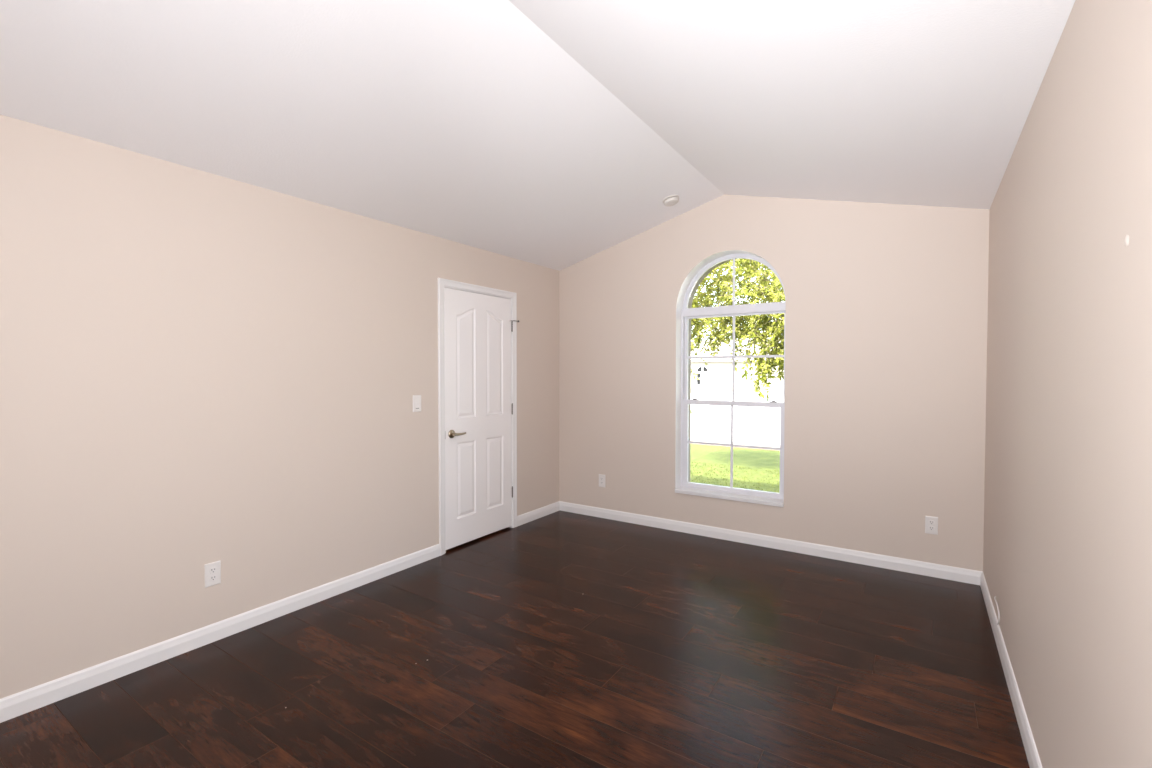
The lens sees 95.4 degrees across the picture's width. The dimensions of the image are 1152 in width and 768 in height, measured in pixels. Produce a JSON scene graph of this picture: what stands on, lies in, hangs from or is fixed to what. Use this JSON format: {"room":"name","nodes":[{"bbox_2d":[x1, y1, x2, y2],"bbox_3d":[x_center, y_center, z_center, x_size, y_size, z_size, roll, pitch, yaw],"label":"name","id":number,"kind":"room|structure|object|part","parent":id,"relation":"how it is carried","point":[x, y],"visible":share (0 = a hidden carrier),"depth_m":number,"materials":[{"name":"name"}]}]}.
{"room":"empty bedroom","nodes":[
{"label":"empty bedroom","id":0,"kind":"room"},
{"bbox_2d":[0,114,558,698],"bbox_3d":[-1.741,0.151,3.079,0.120,2.580,5.520,1,2,33],"label":"wall","id":1,"kind":"structure","parent":0,"point":[198,368],"depth_m":2.67,"materials":[{"name":"beige paint"}]},
{"bbox_2d":[204,560,220,587],"bbox_3d":[-1.899,0.995,2.743,0.008,0.122,0.074,1,2,33],"label":"wall outlet","id":2,"kind":"object","parent":1,"relation":"attached to","point":[212,570],"visible":1,"depth_m":2.74,"materials":[{"name":"white plastic"}]},
{"bbox_2d":[210,567,216,573],"bbox_3d":[-1.898,0.974,2.741,0.003,0.029,0.033,1,2,33],"label":"receptacle","id":3,"kind":"object","parent":2,"relation":"attached to","point":[213,570],"depth_m":2.74,"materials":[{"name":"grey plastic"}]},
{"bbox_2d":[210,575,216,580],"bbox_3d":[-1.898,1.015,2.742,0.003,0.029,0.033,1,2,33],"label":"receptacle","id":4,"kind":"object","parent":2,"relation":"attached to","point":[212,577],"depth_m":2.74,"materials":[{"name":"grey plastic"}]},
{"bbox_2d":[0,544,439,722],"bbox_3d":[-2.095,1.309,2.448,0.014,0.091,3.794,1,2,33],"label":"baseboard","id":5,"kind":"structure","parent":1,"relation":"attached to","point":[20,703],"depth_m":2.64,"materials":[{"name":"white paint"}]},
{"bbox_2d":[413,395,420,411],"bbox_3d":[-1.161,0.143,3.837,0.010,0.122,0.076,1,2,33],"label":"light switch","id":6,"kind":"object","parent":1,"relation":"attached to","point":[416,398],"visible":1,"depth_m":3.83,"materials":[{"name":"white plastic"}]},
{"bbox_2d":[438,278,518,555],"bbox_3d":[-0.823,0.248,4.418,0.176,2.129,0.933,1,2,33],"label":"door","id":7,"kind":"structure","parent":1,"relation":"in","point":[477,325],"depth_m":4.36,"materials":[{"name":"white paint"}]},
{"bbox_3d":[-0.965,0.394,4.117,0.040,0.066,0.066,1,2,33],"label":"handle","id":8,"kind":"part","parent":7,"relation":"part of","materials":[{"name":"silver metal"}]},
{"bbox_2d":[517,501,559,525],"bbox_3d":[-0.358,1.252,5.075,0.014,0.091,0.675,1,2,33],"label":"baseboard","id":9,"kind":"structure","parent":1,"relation":"attached to","point":[527,517],"depth_m":5.05,"materials":[{"name":"white paint"}]},
{"bbox_2d":[0,511,1029,767],"bbox_3d":[-0.274,1.422,2.208,3.559,0.120,5.400,1,2,33],"label":"floor","id":10,"kind":"structure","parent":0,"point":[559,639],"depth_m":2.46,"materials":[{"name":"brown wood"}]},
{"bbox_2d":[0,0,1074,270],"bbox_3d":[-0.255,-1.385,2.063,3.719,0.696,5.520,1,2,33],"label":"ceiling","id":11,"kind":"structure","parent":0,"point":[553,134],"depth_m":2.37,"materials":[{"name":"white paint"}]},
{"bbox_2d":[663,195,678,206],"bbox_3d":[0.765,-1.478,4.233,0.130,0.069,0.132,0,1,18],"label":"smoke detector","id":12,"kind":"object","parent":11,"relation":"attached to","point":[671,200],"visible":1,"depth_m":4.20,"materials":[{"name":"white plastic"}]},
{"bbox_3d":[0.765,-1.490,4.233,0.132,0.010,0.132,-17,-8,33],"label":"plate","id":13,"kind":"part","parent":12,"relation":"part of","materials":[{"name":"white plastic"}]},
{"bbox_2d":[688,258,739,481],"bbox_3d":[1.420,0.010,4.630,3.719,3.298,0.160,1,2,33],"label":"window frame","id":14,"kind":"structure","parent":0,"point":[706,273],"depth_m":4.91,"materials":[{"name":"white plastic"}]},
{"bbox_2d":[559,194,989,570],"bbox_3d":[1.321,0.013,4.480,3.719,3.298,0.200,1,2,33],"label":"wall","id":15,"kind":"structure","parent":0,"point":[886,317],"depth_m":3.98,"materials":[{"name":"beige paint"}]},
{"bbox_2d":[599,474,604,486],"bbox_3d":[0.251,0.939,5.083,0.074,0.122,0.008,1,2,33],"label":"wall outlet","id":16,"kind":"object","parent":15,"relation":"attached to","point":[601,477],"visible":1,"depth_m":5.08,"materials":[{"name":"white plastic"}]},
{"bbox_2d":[675,254,785,506],"bbox_3d":[1.319,-0.073,4.470,0.917,2.084,0.216,1,2,33],"label":"window","id":17,"kind":"structure","parent":15,"relation":"in","point":[698,489],"depth_m":4.53,"materials":[{"name":"white plastic"}]},
{"bbox_3d":[1.298,0.954,4.462,0.917,0.031,0.141,1,2,33],"label":"sill","id":18,"kind":"part","parent":17,"relation":"part of","materials":[{"name":"white wood"}]},
{"bbox_3d":[1.365,-0.887,4.521,0.917,0.458,0.050,1,2,33],"label":"arched frame","id":19,"kind":"part","parent":17,"relation":"part of","materials":[{"name":"white plastic"}]},
{"bbox_3d":[1.345,0.533,4.524,0.881,0.773,0.030,1,2,33],"label":"sash","id":20,"kind":"part","parent":17,"relation":"part of","materials":[{"name":"glass"}]},
{"bbox_3d":[1.364,-0.210,4.535,0.881,0.782,0.028,1,2,33],"label":"sash","id":21,"kind":"part","parent":17,"relation":"part of","materials":[{"name":"white plastic"}]},
{"bbox_3d":[1.364,-0.880,4.520,0.889,0.444,0.030,1,2,33],"label":"arched sash","id":22,"kind":"part","parent":17,"relation":"part of","materials":[{"name":"white plastic"}]},
{"bbox_2d":[559,501,982,584],"bbox_3d":[1.261,1.268,4.419,3.439,0.091,0.014,1,2,33],"label":"baseboard","id":23,"kind":"structure","parent":15,"relation":"attached to","point":[958,574],"depth_m":4.12,"materials":[{"name":"white paint"}]},
{"bbox_2d":[925,516,937,534],"bbox_3d":[2.459,0.977,3.624,0.074,0.122,0.008,1,2,33],"label":"wall outlet","id":24,"kind":"object","parent":15,"relation":"attached to","point":[931,523],"visible":1,"depth_m":3.62,"materials":[{"name":"white plastic"}]},
{"bbox_2d":[983,0,1151,767],"bbox_3d":[1.228,0.179,1.116,0.120,2.617,5.520,1,2,33],"label":"wall","id":25,"kind":"structure","parent":0,"point":[1067,545],"depth_m":1.40,"materials":[{"name":"beige paint"}]},
{"bbox_2d":[994,596,999,624],"bbox_3d":[2.245,1.212,2.797,0.015,0.096,0.235,1,2,36],"label":"cable","id":26,"kind":"object","parent":25,"relation":"attached to","point":[995,596],"visible":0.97,"depth_m":2.73,"materials":[{"name":"white plastic"}]},
{"bbox_2d":[980,572,1042,767],"bbox_3d":[1.200,1.339,1.223,0.014,0.091,5.386,1,2,33],"label":"baseboard","id":27,"kind":"structure","parent":25,"relation":"attached to","point":[1029,744],"depth_m":2.25,"materials":[{"name":"white paint"}]},
{"bbox_2d":[1124,234,1128,246],"bbox_3d":[1.146,-0.298,1.091,0.002,0.029,0.030,1,2,33],"label":"hook","id":28,"kind":"object","parent":25,"relation":"attached to","point":[1126,241],"depth_m":1.09,"materials":[{"name":"white"}]},
{"label":"outside","id":29,"kind":"structure","parent":0,"visible":0},
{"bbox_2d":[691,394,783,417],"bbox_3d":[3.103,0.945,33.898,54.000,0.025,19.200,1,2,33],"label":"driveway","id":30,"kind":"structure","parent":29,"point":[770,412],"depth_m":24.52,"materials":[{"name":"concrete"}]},
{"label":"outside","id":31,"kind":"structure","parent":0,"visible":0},
{"bbox_2d":[690,394,779,492],"bbox_3d":[21.337,1.031,37.910,120.000,0.300,102.000,1,2,33],"label":"ground","id":32,"kind":"structure","parent":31,"point":[756,459],"depth_m":9.64,"materials":[{"name":"green plant"}]},
{"bbox_2d":[691,338,783,395],"bbox_3d":[15.396,-1.496,43.372,29.400,4.500,9.350,1,2,33],"label":"house","id":33,"kind":"structure","parent":32,"relation":"on","point":[715,377],"depth_m":40.88,"materials":[{"name":"grey paint"}]},
{"bbox_3d":[10.120,-0.660,41.848,1.040,1.590,0.020,1,2,33],"label":"pane","id":34,"kind":"part","parent":33,"relation":"part of","materials":[{"name":"glass"}]},
{"bbox_2d":[701,373,707,384],"bbox_3d":[10.227,-0.373,41.754,0.610,1.020,0.020,1,2,33],"label":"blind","id":35,"kind":"object","parent":33,"relation":"hanging from","point":[704,376],"depth_m":41.74,"materials":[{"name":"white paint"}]},
{"bbox_2d":[691,258,784,400],"bbox_3d":[3.101,-0.615,7.705,7.757,4.431,2.986,1,1,31],"label":"tree","id":36,"kind":"object","parent":32,"relation":"on","point":[772,290],"visible":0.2,"depth_m":7.57,"materials":[{"name":"green plant"}]},
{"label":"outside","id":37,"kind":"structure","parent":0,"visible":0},
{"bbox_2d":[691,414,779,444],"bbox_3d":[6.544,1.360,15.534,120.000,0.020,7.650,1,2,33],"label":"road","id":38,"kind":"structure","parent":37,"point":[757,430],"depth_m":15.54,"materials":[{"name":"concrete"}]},
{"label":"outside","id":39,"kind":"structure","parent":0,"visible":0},
{"bbox_2d":[690,439,779,450],"bbox_3d":[4.200,1.432,11.990,120.000,0.030,0.750,1,2,33],"label":"sidewalk","id":40,"kind":"structure","parent":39,"point":[698,440],"depth_m":12.23,"materials":[{"name":"beige concrete"}]}
]}

